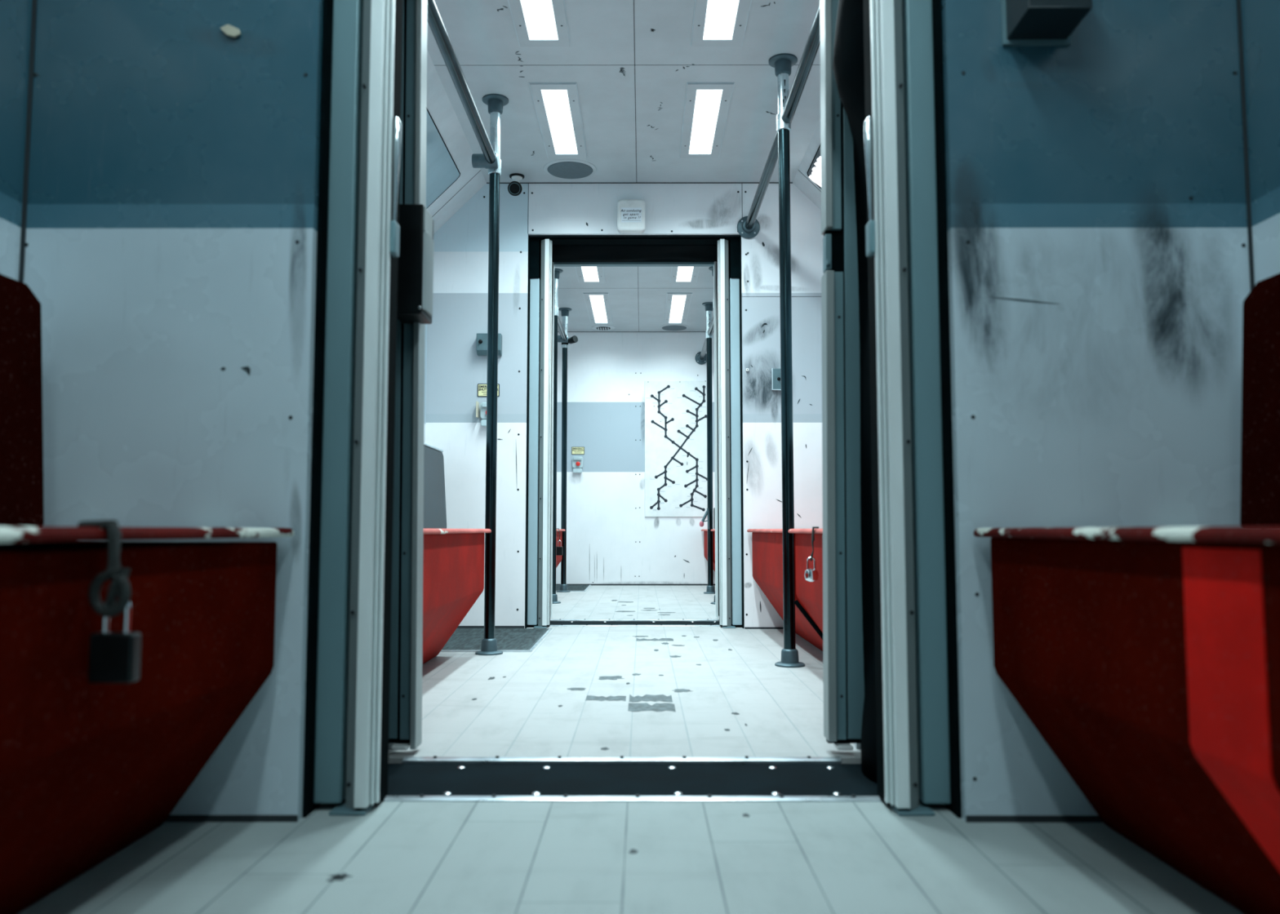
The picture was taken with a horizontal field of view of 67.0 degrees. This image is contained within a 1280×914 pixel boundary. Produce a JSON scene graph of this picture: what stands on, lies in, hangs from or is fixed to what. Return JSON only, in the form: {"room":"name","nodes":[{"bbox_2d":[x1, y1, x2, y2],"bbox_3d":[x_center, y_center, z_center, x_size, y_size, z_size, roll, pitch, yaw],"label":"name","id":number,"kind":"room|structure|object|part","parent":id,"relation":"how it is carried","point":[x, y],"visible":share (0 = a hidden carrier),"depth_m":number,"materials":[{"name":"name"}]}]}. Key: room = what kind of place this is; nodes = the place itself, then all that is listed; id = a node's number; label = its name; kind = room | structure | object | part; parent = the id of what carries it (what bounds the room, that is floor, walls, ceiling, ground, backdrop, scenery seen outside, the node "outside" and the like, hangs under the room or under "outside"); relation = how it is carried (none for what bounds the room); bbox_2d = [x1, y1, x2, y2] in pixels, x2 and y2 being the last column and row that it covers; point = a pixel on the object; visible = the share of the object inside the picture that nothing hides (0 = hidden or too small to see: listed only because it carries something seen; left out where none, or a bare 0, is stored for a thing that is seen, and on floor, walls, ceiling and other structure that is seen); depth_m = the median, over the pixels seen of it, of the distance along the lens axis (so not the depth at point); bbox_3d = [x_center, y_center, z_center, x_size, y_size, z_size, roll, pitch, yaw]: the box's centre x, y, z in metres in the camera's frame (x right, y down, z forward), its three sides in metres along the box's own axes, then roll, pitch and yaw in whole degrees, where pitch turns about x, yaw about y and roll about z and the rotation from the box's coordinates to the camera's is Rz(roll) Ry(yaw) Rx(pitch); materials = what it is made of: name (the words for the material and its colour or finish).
{"room":"train carriage","nodes":[
{"label":"train carriage","id":0,"kind":"room"},
{"bbox_2d":[0,0,486,442],"bbox_3d":[-0.912,-0.510,1.514,0.304,2.184,6.340,0,-4,0],"label":"wall","id":1,"kind":"structure","parent":0,"point":[15,15],"depth_m":1.63,"materials":[{"name":"white paint"}]},
{"bbox_2d":[426,108,460,208],"bbox_3d":[-0.922,-1.275,3.477,0.195,0.195,1.946,0,-4,0],"label":"window","id":2,"kind":"structure","parent":1,"relation":"in","point":[442,171],"depth_m":4.21,"materials":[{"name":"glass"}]},
{"bbox_2d":[426,0,820,183],"bbox_3d":[-0.005,-1.450,3.508,1.523,0.023,2.500,0,-4,0],"label":"ceiling","id":3,"kind":"structure","parent":0,"point":[631,63],"depth_m":3.65,"materials":[{"name":"white metal"}]},
{"bbox_2d":[507,173,524,195],"bbox_3d":[-0.593,-1.297,4.630,0.072,0.120,0.125,0,-4,0],"label":"security camera","id":4,"kind":"object","parent":3,"relation":"attached to","point":[514,188],"visible":1,"depth_m":4.58,"materials":[{"name":"black plastic"}]},
{"bbox_3d":[-0.593,-1.324,4.658,0.054,0.050,0.054,0,-4,0],"label":"stem","id":5,"kind":"part","parent":4,"relation":"part of","materials":[{"name":"white plastic"}]},
{"bbox_2d":[507,0,571,46],"bbox_3d":[-0.334,-1.473,3.034,0.182,0.007,0.741,0,-4,0],"label":"recessed light","id":6,"kind":"object","parent":3,"relation":"in","point":[537,23],"visible":1,"depth_m":3.24,"materials":[{"name":"white plastic"}]},
{"bbox_2d":[520,0,558,39],"bbox_3d":[-0.334,-1.475,3.035,0.099,0.004,0.644,0,-4,0],"label":"diffuser","id":7,"kind":"object","parent":6,"relation":"attached to","point":[539,18],"depth_m":3.22,"materials":[{"name":"white plastic"}]},
{"bbox_2d":[528,82,587,158],"bbox_3d":[-0.332,-1.397,4.057,0.182,0.007,0.741,0,-4,0],"label":"recessed light","id":8,"kind":"object","parent":3,"relation":"in","point":[557,104],"visible":1,"depth_m":4.00,"materials":[{"name":"white plastic"}]},
{"bbox_2d":[541,89,577,154],"bbox_3d":[-0.332,-1.398,4.057,0.099,0.004,0.644,0,-4,0],"label":"diffuser","id":9,"kind":"object","parent":8,"relation":"attached to","point":[558,114],"depth_m":4.02,"materials":[{"name":"white plastic"}]},
{"bbox_2d":[543,158,596,178],"bbox_3d":[-0.330,-1.356,4.570,0.253,0.011,0.253,0,-4,0],"label":"ceiling speaker","id":10,"kind":"object","parent":3,"relation":"attached to","point":[567,168],"visible":1,"depth_m":4.54,"materials":[{"name":"grey metal"}]},
{"bbox_2d":[679,82,734,158],"bbox_3d":[0.270,-1.397,4.055,0.182,0.007,0.741,0,-4,0],"label":"recessed light","id":11,"kind":"object","parent":3,"relation":"in","point":[707,104],"visible":1,"depth_m":4.00,"materials":[{"name":"white plastic"}]},
{"bbox_2d":[688,89,722,154],"bbox_3d":[0.270,-1.398,4.056,0.099,0.004,0.644,0,-4,0],"label":"diffuser","id":12,"kind":"object","parent":11,"relation":"attached to","point":[705,110],"depth_m":4.02,"materials":[{"name":"white plastic"}]},
{"bbox_2d":[690,0,751,46],"bbox_3d":[0.268,-1.474,3.033,0.182,0.007,0.741,0,-4,0],"label":"recessed light","id":13,"kind":"object","parent":3,"relation":"in","point":[716,23],"visible":1,"depth_m":3.24,"materials":[{"name":"white plastic"}]},
{"bbox_2d":[702,0,738,39],"bbox_3d":[0.268,-1.475,3.033,0.099,0.004,0.644,0,-4,0],"label":"diffuser","id":14,"kind":"object","parent":13,"relation":"attached to","point":[720,17],"depth_m":3.22,"materials":[{"name":"white plastic"}]},
{"bbox_2d":[425,182,823,629],"bbox_3d":[-0.002,-0.265,4.681,2.063,2.170,0.024,0,-4,0],"label":"wall","id":15,"kind":"structure","parent":0,"point":[455,370],"depth_m":4.69,"materials":[{"name":"white paint"}]},
{"bbox_2d":[475,401,486,426],"bbox_3d":[-0.736,-0.207,4.650,0.099,0.118,0.040,0,-4,0],"label":"button","id":16,"kind":"object","parent":15,"relation":"attached to","point":[483,405],"visible":0.44,"depth_m":4.64,"materials":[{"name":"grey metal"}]},
{"bbox_2d":[477,383,499,396],"bbox_3d":[-0.733,-0.323,4.676,0.107,0.063,0.005,0,-4,0],"label":"placard","id":17,"kind":"object","parent":15,"relation":"attached to","point":[482,388],"visible":0.62,"depth_m":4.67,"materials":[{"name":"yellow"}]},
{"bbox_2d":[475,333,502,355],"bbox_3d":[-0.728,-0.543,4.663,0.117,0.102,0.062,0,-4,0],"label":"control box","id":18,"kind":"object","parent":15,"relation":"attached to","point":[482,338],"visible":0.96,"depth_m":4.65,"materials":[{"name":"grey metal"}]},
{"bbox_2d":[617,199,645,233],"bbox_3d":[-0.042,-1.172,4.712,0.136,0.159,0.056,0,-4,0],"label":"sign","id":19,"kind":"object","parent":15,"relation":"attached to","point":[631,213],"depth_m":4.69,"materials":[{"name":"white plastic"}]},
{"bbox_2d":[524,235,744,628],"bbox_3d":[-0.026,-0.132,4.743,1.049,1.914,0.120,0,-4,0],"label":"door frame","id":20,"kind":"structure","parent":15,"relation":"attached to","point":[540,313],"depth_m":4.72,"materials":[{"name":"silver metal"}]},
{"bbox_3d":[-0.478,0.818,4.658,0.060,0.006,0.070,0,-4,0],"label":"foot plate","id":21,"kind":"part","parent":20,"relation":"part of","materials":[{"name":"metal"}]},
{"bbox_3d":[0.427,0.818,4.656,0.060,0.006,0.070,0,-4,0],"label":"foot plate","id":22,"kind":"part","parent":20,"relation":"part of","materials":[{"name":"metal"}]},
{"bbox_2d":[771,368,781,391],"bbox_3d":[0.679,-0.376,4.664,0.083,0.106,0.031,0,-4,0],"label":"switch plate","id":23,"kind":"object","parent":15,"relation":"attached to","point":[775,373],"visible":0.64,"depth_m":4.66,"materials":[{"name":"grey metal"}]},
{"bbox_2d":[737,4,820,238],"bbox_3d":[0.528,-1.217,3.489,0.112,0.112,2.498,0,-4,0],"label":"rail","id":24,"kind":"object","parent":15,"relation":"attached to","point":[748,227],"visible":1,"depth_m":3.42,"materials":[{"name":"metal"}]},
{"bbox_2d":[388,743,860,749],"bbox_3d":[-0.007,-0.454,2.170,2.063,2.170,0.020,0,-4,0],"label":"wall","id":25,"kind":"structure","parent":0,"point":[857,746],"depth_m":2.08,"materials":[{"name":"grey metal"}]},
{"bbox_2d":[396,204,434,324],"bbox_3d":[-0.481,-0.408,2.059,0.070,0.232,0.107,0,-4,0],"label":"housing","id":26,"kind":"object","parent":25,"relation":"attached to","point":[415,259],"visible":0.94,"depth_m":2.01,"materials":[{"name":"black plastic"}]},
{"bbox_3d":[-0.450,-0.411,2.048,0.012,0.220,0.087,0,-4,5],"label":"strike plate","id":27,"kind":"part","parent":26,"relation":"part of","materials":[{"name":"metal"}]},
{"bbox_2d":[426,0,499,168],"bbox_3d":[-0.604,-1.212,3.023,0.100,0.060,1.565,0,-4,0],"label":"rail","id":28,"kind":"object","parent":25,"relation":"attached to","point":[489,159],"visible":1,"depth_m":3.12,"materials":[{"name":"silver metal"}]},
{"bbox_2d":[388,0,864,751],"bbox_3d":[-0.037,-0.328,2.115,1.116,1.890,0.060,0,-4,0],"label":"door frame","id":29,"kind":"structure","parent":25,"relation":"attached to","point":[842,625],"depth_m":2.08,"materials":[{"name":"metal"}]},
{"bbox_3d":[-0.553,-0.337,2.125,0.083,1.870,0.034,0,-4,0],"label":"jamb panel","id":30,"kind":"part","parent":29,"relation":"part of","materials":[{"name":"metal"}]},
{"bbox_3d":[0.479,-0.337,2.123,0.083,1.870,0.034,0,-4,0],"label":"jamb panel","id":31,"kind":"part","parent":29,"relation":"part of","materials":[{"name":"grey metal"}]},
{"bbox_2d":[832,0,877,784],"bbox_3d":[-0.030,-0.338,1.939,1.073,1.912,0.351,0,-4,0],"label":"door frame","id":32,"kind":"structure","parent":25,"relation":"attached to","point":[848,59],"depth_m":1.99,"materials":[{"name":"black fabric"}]},
{"bbox_2d":[388,626,861,764],"bbox_3d":[-0.005,0.738,3.359,2.063,0.031,2.740,0,-4,0],"label":"floor","id":33,"kind":"structure","parent":0,"point":[582,691],"depth_m":2.68,"materials":[{"name":"white tile"}]},
{"bbox_2d":[422,442,491,664],"bbox_3d":[-0.792,0.299,3.329,0.464,0.842,2.360,0,-4,0],"label":"bench","id":34,"kind":"object","parent":33,"relation":"on","point":[453,559],"visible":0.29,"depth_m":3.21,"materials":[{"name":"red paint"}]},
{"bbox_3d":[-0.963,0.069,3.346,0.123,0.356,2.360,0,-4,0],"label":"backrest","id":35,"kind":"part","parent":34,"relation":"part of","materials":[{"name":"grey plastic"}]},
{"bbox_3d":[-0.793,0.222,2.901,0.464,0.015,1.495,0,-4,0],"label":"seat lid","id":36,"kind":"part","parent":34,"relation":"part of","materials":[{"name":"red paint"}]},
{"bbox_2d":[475,93,508,655],"bbox_3d":[-0.572,-0.335,3.752,0.104,2.169,0.104,0,-4,0],"label":"pole","id":37,"kind":"object","parent":33,"relation":"on","point":[495,102],"visible":0.91,"depth_m":3.73,"materials":[{"name":"black metal"}]},
{"bbox_2d":[440,628,551,652],"bbox_3d":[-0.719,0.780,4.149,0.605,0.006,0.852,0,-4,0],"label":"floor hatch","id":38,"kind":"object","parent":33,"relation":"on","point":[463,640],"visible":0.58,"depth_m":4.11,"materials":[{"name":"metal"}]},
{"bbox_2d":[381,755,883,802],"bbox_3d":[-0.013,0.615,1.834,1.058,0.028,0.318,0,-4,0],"label":"threshold","id":39,"kind":"object","parent":33,"relation":"on","point":[684,779],"visible":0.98,"depth_m":1.83,"materials":[{"name":"metal"}]},
{"bbox_2d":[746,528,822,651],"bbox_3d":[0.756,0.351,4.021,0.496,0.842,1.175,0,-4,0],"label":"bench","id":40,"kind":"object","parent":33,"relation":"on","point":[766,544],"visible":0.13,"depth_m":3.95,"materials":[{"name":"red paint"}]},
{"bbox_3d":[0.756,0.307,4.024,0.496,0.015,1.175,0,-4,0],"label":"seat lid","id":41,"kind":"part","parent":40,"relation":"part of","materials":[{"name":"red paint"}]},
{"bbox_2d":[768,53,804,667],"bbox_3d":[0.519,-0.359,3.430,0.104,2.169,0.104,0,-4,0],"label":"pole","id":42,"kind":"object","parent":33,"relation":"on","point":[782,63],"visible":0.94,"depth_m":3.41,"materials":[{"name":"metal"}]},
{"bbox_2d":[787,528,822,639],"bbox_3d":[0.755,0.256,2.751,0.493,0.842,1.208,0,-4,0],"label":"bench","id":43,"kind":"object","parent":33,"relation":"on","point":[810,594],"visible":0.13,"depth_m":3.10,"materials":[{"name":"red paint"}]},
{"bbox_3d":[0.755,0.210,2.743,0.493,0.015,1.185,0,-4,0],"label":"seat lid","id":44,"kind":"part","parent":43,"relation":"part of","materials":[{"name":"red paint"}]},
{"bbox_3d":[0.619,0.601,3.309,0.182,0.223,0.018,-1,-4,10],"label":"brace rod","id":45,"kind":"part","parent":43,"relation":"part of","materials":[{"name":"black metal"}]},
{"bbox_2d":[804,526,818,582],"bbox_3d":[0.499,0.283,2.816,0.044,0.160,0.042,0,-4,0],"label":"padlock","id":46,"kind":"object","parent":43,"relation":"hanging from","point":[811,575],"visible":1,"depth_m":2.81,"materials":[{"name":"silver metal"}]},
{"bbox_2d":[17,801,1244,913],"bbox_3d":[-0.011,0.484,-0.029,2.073,0.031,3.415,0,-4,0],"label":"floor","id":47,"kind":"structure","parent":0,"point":[398,857],"depth_m":1.36,"materials":[{"name":"grey tile"}]},
{"bbox_2d":[0,273,294,913],"bbox_3d":[-0.803,0.107,0.813,0.476,0.848,1.535,0,-4,0],"label":"bench","id":48,"kind":"object","parent":47,"relation":"on","point":[88,771],"visible":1,"depth_m":1.19,"materials":[{"name":"red paint"}]},
{"bbox_3d":[-0.982,-0.132,0.789,0.120,0.374,1.450,0,-4,0],"label":"backrest","id":49,"kind":"part","parent":48,"relation":"part of","materials":[{"name":"red paint"}]},
{"bbox_2d":[77,520,141,683],"bbox_3d":[-0.564,0.152,1.029,0.063,0.172,0.027,0,-4,0],"label":"padlock","id":50,"kind":"object","parent":48,"relation":"hanging from","point":[114,657],"visible":1,"depth_m":1.02,"materials":[{"name":"metal"}]},
{"bbox_3d":[-0.803,0.066,0.817,0.476,0.015,1.535,0,-4,0],"label":"seat lid","id":51,"kind":"part","parent":48,"relation":"part of","materials":[{"name":"red paint"}]},
{"bbox_2d":[973,273,1279,913],"bbox_3d":[0.783,0.107,0.810,0.482,0.848,1.535,0,-4,0],"label":"bench","id":52,"kind":"object","parent":47,"relation":"on","point":[1146,660],"visible":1,"depth_m":1.13,"materials":[{"name":"red paint"}]},
{"bbox_3d":[0.783,0.066,0.813,0.482,0.015,1.535,0,-4,0],"label":"seat lid","id":53,"kind":"part","parent":52,"relation":"part of","materials":[{"name":"red paint"}]},
{"bbox_3d":[0.970,-0.133,0.780,0.107,0.374,1.440,0,-4,0],"label":"backrest","id":54,"kind":"part","parent":52,"relation":"part of","materials":[{"name":"red paint"}]},
{"bbox_2d":[554,266,713,332],"bbox_3d":[0.002,-1.203,6.794,1.523,0.023,3.090,0,-4,0],"label":"ceiling","id":55,"kind":"structure","parent":0,"point":[637,295],"depth_m":7.08,"materials":[{"name":"white metal"}]},
{"bbox_2d":[574,266,605,283],"bbox_3d":[-0.331,-1.239,6.156,0.182,0.007,1.046,0,-4,0],"label":"recessed light","id":56,"kind":"object","parent":55,"relation":"in","point":[584,274],"visible":0.42,"depth_m":6.45,"materials":[{"name":"white plastic"}]},
{"bbox_2d":[581,266,599,281],"bbox_3d":[-0.331,-1.240,6.156,0.099,0.004,0.949,0,-4,0],"label":"diffuser","id":57,"kind":"object","parent":56,"relation":"attached to","point":[588,273],"depth_m":6.44,"materials":[{"name":"white plastic"}]},
{"bbox_2d":[582,293,613,324],"bbox_3d":[-0.317,-1.139,7.482,0.182,0.007,1.046,0,-4,0],"label":"recessed light","id":58,"kind":"object","parent":55,"relation":"in","point":[597,304],"visible":1,"depth_m":7.42,"materials":[{"name":"white plastic"}]},
{"bbox_2d":[589,295,607,323],"bbox_3d":[-0.317,-1.141,7.482,0.099,0.004,0.949,0,-4,0],"label":"diffuser","id":59,"kind":"object","parent":58,"relation":"attached to","point":[597,304],"depth_m":7.45,"materials":[{"name":"white plastic"}]},
{"bbox_2d":[591,324,615,330],"bbox_3d":[-0.309,-1.085,8.155,0.199,0.014,0.199,0,-4,0],"label":"ceiling vent","id":60,"kind":"object","parent":55,"relation":"in","point":[600,327],"visible":1,"depth_m":8.13,"materials":[{"name":"plastic"}]},
{"bbox_2d":[659,324,688,330],"bbox_3d":[0.288,-1.087,8.144,0.246,0.011,0.246,0,-4,0],"label":"ceiling speaker","id":61,"kind":"object","parent":55,"relation":"attached to","point":[670,326],"visible":1,"depth_m":8.11,"materials":[{"name":"grey metal"}]},
{"bbox_2d":[662,325,686,330],"bbox_3d":[0.288,-1.085,8.143,0.210,0.006,0.210,0,-4,0],"label":"grille","id":62,"kind":"object","parent":61,"relation":"attached to","point":[664,327],"depth_m":8.11,"materials":[{"name":"grey metal"}]},
{"bbox_2d":[663,293,692,324],"bbox_3d":[0.287,-1.140,7.481,0.182,0.007,1.046,0,-4,0],"label":"recessed light","id":63,"kind":"object","parent":55,"relation":"in","point":[677,304],"visible":1,"depth_m":7.42,"materials":[{"name":"white plastic"}]},
{"bbox_2d":[669,295,686,323],"bbox_3d":[0.287,-1.141,7.481,0.099,0.004,0.949,0,-4,0],"label":"diffuser","id":64,"kind":"object","parent":63,"relation":"attached to","point":[677,304],"depth_m":7.45,"materials":[{"name":"white plastic"}]},
{"bbox_2d":[670,266,699,283],"bbox_3d":[0.296,-1.239,6.154,0.182,0.007,1.046,0,-4,0],"label":"recessed light","id":65,"kind":"object","parent":55,"relation":"in","point":[678,274],"visible":0.47,"depth_m":6.45,"materials":[{"name":"white plastic"}]},
{"bbox_2d":[675,266,693,281],"bbox_3d":[0.296,-1.240,6.155,0.099,0.004,0.949,0,-4,0],"label":"diffuser","id":66,"kind":"object","parent":65,"relation":"attached to","point":[682,273],"depth_m":6.44,"materials":[{"name":"white plastic"}]},
{"bbox_2d":[528,235,740,236],"bbox_3d":[-0.001,-0.229,5.162,2.063,2.170,0.020,0,-4,0],"label":"wall","id":67,"kind":"structure","parent":0,"point":[528,235],"depth_m":5.22,"materials":[{"name":"white paint"}]},
{"bbox_2d":[557,315,568,342],"bbox_3d":[-0.604,-0.988,6.343,0.100,0.060,2.220,0,-4,0],"label":"rail","id":68,"kind":"object","parent":67,"relation":"attached to","point":[563,338],"visible":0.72,"depth_m":7.18,"materials":[{"name":"silver metal"}]},
{"bbox_2d":[550,261,719,617],"bbox_3d":[-0.033,-0.101,5.127,1.078,1.890,0.060,0,-4,0],"label":"door frame","id":69,"kind":"structure","parent":67,"relation":"attached to","point":[713,264],"depth_m":5.13,"materials":[{"name":"metal"}]},
{"bbox_2d":[552,244,716,262],"bbox_3d":[-0.038,-0.111,4.961,1.044,1.912,0.329,0,-4,0],"label":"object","id":70,"kind":"object","parent":67,"relation":"attached to","point":[561,252],"visible":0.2,"depth_m":4.98,"materials":[{"name":"black fabric"}]},
{"bbox_2d":[550,585,719,619],"bbox_3d":[0.002,0.981,6.588,2.063,0.031,3.175,0,-4,0],"label":"floor","id":71,"kind":"structure","parent":0,"point":[598,602],"depth_m":6.17,"materials":[{"name":"white tile"}]},
{"bbox_2d":[552,268,562,604],"bbox_3d":[-0.559,-0.145,6.280,0.104,2.169,0.104,0,-4,0],"label":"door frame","id":72,"kind":"structure","parent":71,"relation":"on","point":[557,271],"depth_m":6.26,"materials":[{"name":"white metal"}]},
{"bbox_2d":[555,528,564,568],"bbox_3d":[-0.787,0.740,6.730,0.461,0.473,0.910,0,-4,0],"label":"bench","id":73,"kind":"object","parent":71,"relation":"on","point":[558,558],"visible":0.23,"depth_m":6.90,"materials":[{"name":"red paint"}]},
{"bbox_2d":[555,528,562,555],"bbox_3d":[-0.551,0.577,6.576,0.051,0.183,0.020,0,-4,0],"label":"padlock","id":74,"kind":"object","parent":73,"relation":"hanging from","point":[558,549],"visible":0.97,"depth_m":6.56,"materials":[{"name":"metal"}]},
{"bbox_2d":[556,307,571,592],"bbox_3d":[-0.579,-0.061,7.397,0.104,2.169,0.104,0,-4,0],"label":"pole","id":75,"kind":"object","parent":71,"relation":"on","point":[564,311],"visible":0.96,"depth_m":7.38,"materials":[{"name":"metal"}]},
{"bbox_2d":[561,335,577,344],"bbox_3d":[-0.544,-0.896,7.432,0.141,0.061,0.056,-4,-6,40],"label":"security camera","id":76,"kind":"object","parent":75,"relation":"attached to","point":[574,339],"visible":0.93,"depth_m":7.39,"materials":[{"name":"black plastic"}]},
{"bbox_2d":[555,585,591,591],"bbox_3d":[-0.714,1.051,7.756,0.600,0.006,0.807,0,-4,0],"label":"rubber mat","id":77,"kind":"object","parent":71,"relation":"on","point":[571,588],"visible":0.37,"depth_m":7.72,"materials":[{"name":"rubber"}]},
{"bbox_2d":[549,619,721,626],"bbox_3d":[-0.025,0.843,4.866,1.025,0.028,0.318,0,-4,0],"label":"threshold","id":78,"kind":"object","parent":71,"relation":"on","point":[553,623],"visible":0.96,"depth_m":4.92,"materials":[{"name":"metal"}]},
{"bbox_3d":[-0.025,0.849,4.864,1.025,0.016,0.263,0,-4,0],"label":"plate","id":79,"kind":"part","parent":78,"relation":"part of","materials":[{"name":"black metal"}]},
{"bbox_2d":[701,529,715,571],"bbox_3d":[0.764,0.812,7.702,0.496,0.473,0.945,0,-4,0],"label":"bench","id":80,"kind":"object","parent":71,"relation":"on","point":[705,531],"visible":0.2,"depth_m":7.84,"materials":[{"name":"red paint"}]},
{"bbox_2d":[702,302,715,594],"bbox_3d":[0.521,-0.075,7.215,0.104,2.169,0.104,0,-4,0],"label":"pole","id":81,"kind":"object","parent":71,"relation":"on","point":[708,305],"visible":0.84,"depth_m":7.20,"materials":[{"name":"black metal"}]},
{"bbox_2d":[708,266,715,604],"bbox_3d":[0.500,-0.150,6.218,0.104,2.169,0.104,0,-4,0],"label":"pole","id":82,"kind":"object","parent":71,"relation":"on","point":[711,268],"visible":0.12,"depth_m":6.28,"materials":[{"name":"metal"}]},
{"bbox_2d":[711,528,715,561],"bbox_3d":[0.763,0.733,6.637,0.493,0.473,0.850,0,-4,0],"label":"bench","id":83,"kind":"object","parent":71,"relation":"on","point":[713,530],"visible":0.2,"depth_m":7.00,"materials":[{"name":"red paint"}]},
{"bbox_2d":[699,508,709,528],"bbox_3d":[0.465,0.445,6.985,0.074,0.151,0.033,0,-4,0],"label":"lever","id":84,"kind":"object","parent":83,"relation":"on","point":[701,523],"visible":1,"depth_m":6.98,"materials":[{"name":"grey metal"}]},
{"bbox_2d":[713,507,715,528],"bbox_3d":[0.671,0.432,6.825,0.285,0.154,0.280,0,-4,0],"label":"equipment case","id":85,"kind":"object","parent":83,"relation":"on","point":[714,508],"visible":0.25,"depth_m":6.87,"materials":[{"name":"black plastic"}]},
{"bbox_2d":[555,332,715,585],"bbox_3d":[0.005,0.004,8.261,2.063,2.170,0.024,0,-4,0],"label":"wall","id":86,"kind":"structure","parent":0,"point":[611,540],"depth_m":8.25,"materials":[{"name":"white paint"}]},
{"bbox_2d":[572,456,582,472],"bbox_3d":[-0.531,0.065,8.231,0.092,0.139,0.036,0,-4,0],"label":"button","id":87,"kind":"object","parent":86,"relation":"attached to","point":[577,461],"visible":1,"depth_m":8.23,"materials":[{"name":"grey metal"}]},
{"bbox_2d":[571,447,584,454],"bbox_3d":[-0.529,-0.054,8.255,0.111,0.065,0.005,0,-4,0],"label":"placard","id":88,"kind":"object","parent":86,"relation":"attached to","point":[575,451],"visible":1,"depth_m":8.26,"materials":[{"name":"yellow"}]},
{"bbox_2d":[644,381,707,516],"bbox_3d":[0.328,-0.074,8.252,0.573,1.164,0.011,0,-4,0],"label":"map","id":89,"kind":"object","parent":86,"relation":"attached to","point":[676,411],"visible":0.97,"depth_m":8.25,"materials":[{"name":"white paper"}]},
{"bbox_2d":[694,315,713,364],"bbox_3d":[0.526,-0.966,6.774,0.112,0.112,3.088,0,-4,0],"label":"rail","id":90,"kind":"object","parent":86,"relation":"attached to","point":[700,357],"visible":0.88,"depth_m":8.01,"materials":[{"name":"metal"}]},
{"bbox_2d":[18,0,1254,822],"bbox_3d":[-0.008,-0.493,1.650,2.075,2.170,0.024,0,-4,0],"label":"wall","id":91,"kind":"structure","parent":0,"point":[1100,245],"depth_m":1.63,"materials":[{"name":"white paint"}]},
{"bbox_2d":[219,24,240,37],"bbox_3d":[-0.701,-0.729,1.655,0.035,0.022,0.005,0,-4,0],"label":"adhesive patch","id":92,"kind":"object","parent":91,"relation":"attached to","point":[231,31],"visible":1,"depth_m":1.65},
{"bbox_2d":[390,115,401,257],"bbox_3d":[-0.435,-0.484,1.726,0.017,0.251,0.032,0,-4,0],"label":"door latch","id":93,"kind":"structure","parent":91,"relation":"in","point":[394,227],"depth_m":1.72,"materials":[{"name":"silver metal"}]},
{"bbox_2d":[302,0,961,818],"bbox_3d":[-0.013,-0.360,1.712,1.082,1.914,0.120,0,-4,0],"label":"door frame","id":94,"kind":"structure","parent":91,"relation":"attached to","point":[348,679],"depth_m":1.66,"materials":[{"name":"grey metal"}]},
{"bbox_3d":[-0.482,0.590,1.626,0.060,0.006,0.070,0,-4,0],"label":"foot plate","id":95,"kind":"part","parent":94,"relation":"part of","materials":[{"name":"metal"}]},
{"bbox_3d":[0.455,0.590,1.624,0.060,0.006,0.070,0,-4,0],"label":"foot plate","id":96,"kind":"part","parent":94,"relation":"part of","materials":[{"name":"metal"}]},
{"bbox_2d":[863,115,875,257],"bbox_3d":[0.408,-0.484,1.724,0.017,0.251,0.032,0,-4,0],"label":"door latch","id":97,"kind":"structure","parent":91,"relation":"in","point":[869,228],"depth_m":1.72,"materials":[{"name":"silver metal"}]},
{"bbox_2d":[1000,0,1092,45],"bbox_3d":[0.677,-0.783,1.612,0.115,0.152,0.100,0,-4,0],"label":"control box","id":98,"kind":"object","parent":91,"relation":"attached to","point":[1023,22],"visible":1,"depth_m":1.60,"materials":[{"name":"metal"}]},
{"bbox_2d":[792,0,1279,284],"bbox_3d":[0.896,-0.510,1.511,0.306,2.184,6.340,0,-4,0],"label":"wall","id":99,"kind":"structure","parent":0,"point":[1260,19],"depth_m":1.60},
{"bbox_2d":[806,144,821,188],"bbox_3d":[0.895,-1.256,3.969,0.232,0.232,1.138,0,-4,0],"label":"window","id":100,"kind":"structure","parent":99,"relation":"in","point":[817,155],"depth_m":4.40,"materials":[{"name":"glass"}]},
{"bbox_2d":[808,156,821,186],"bbox_3d":[0.843,-1.272,4.388,0.116,0.116,0.269,0,-4,0],"label":"lit sign","id":101,"kind":"object","parent":100,"relation":"attached to","point":[817,180],"visible":0.44,"depth_m":4.44,"materials":[{"name":"white plastic"}]}
]}

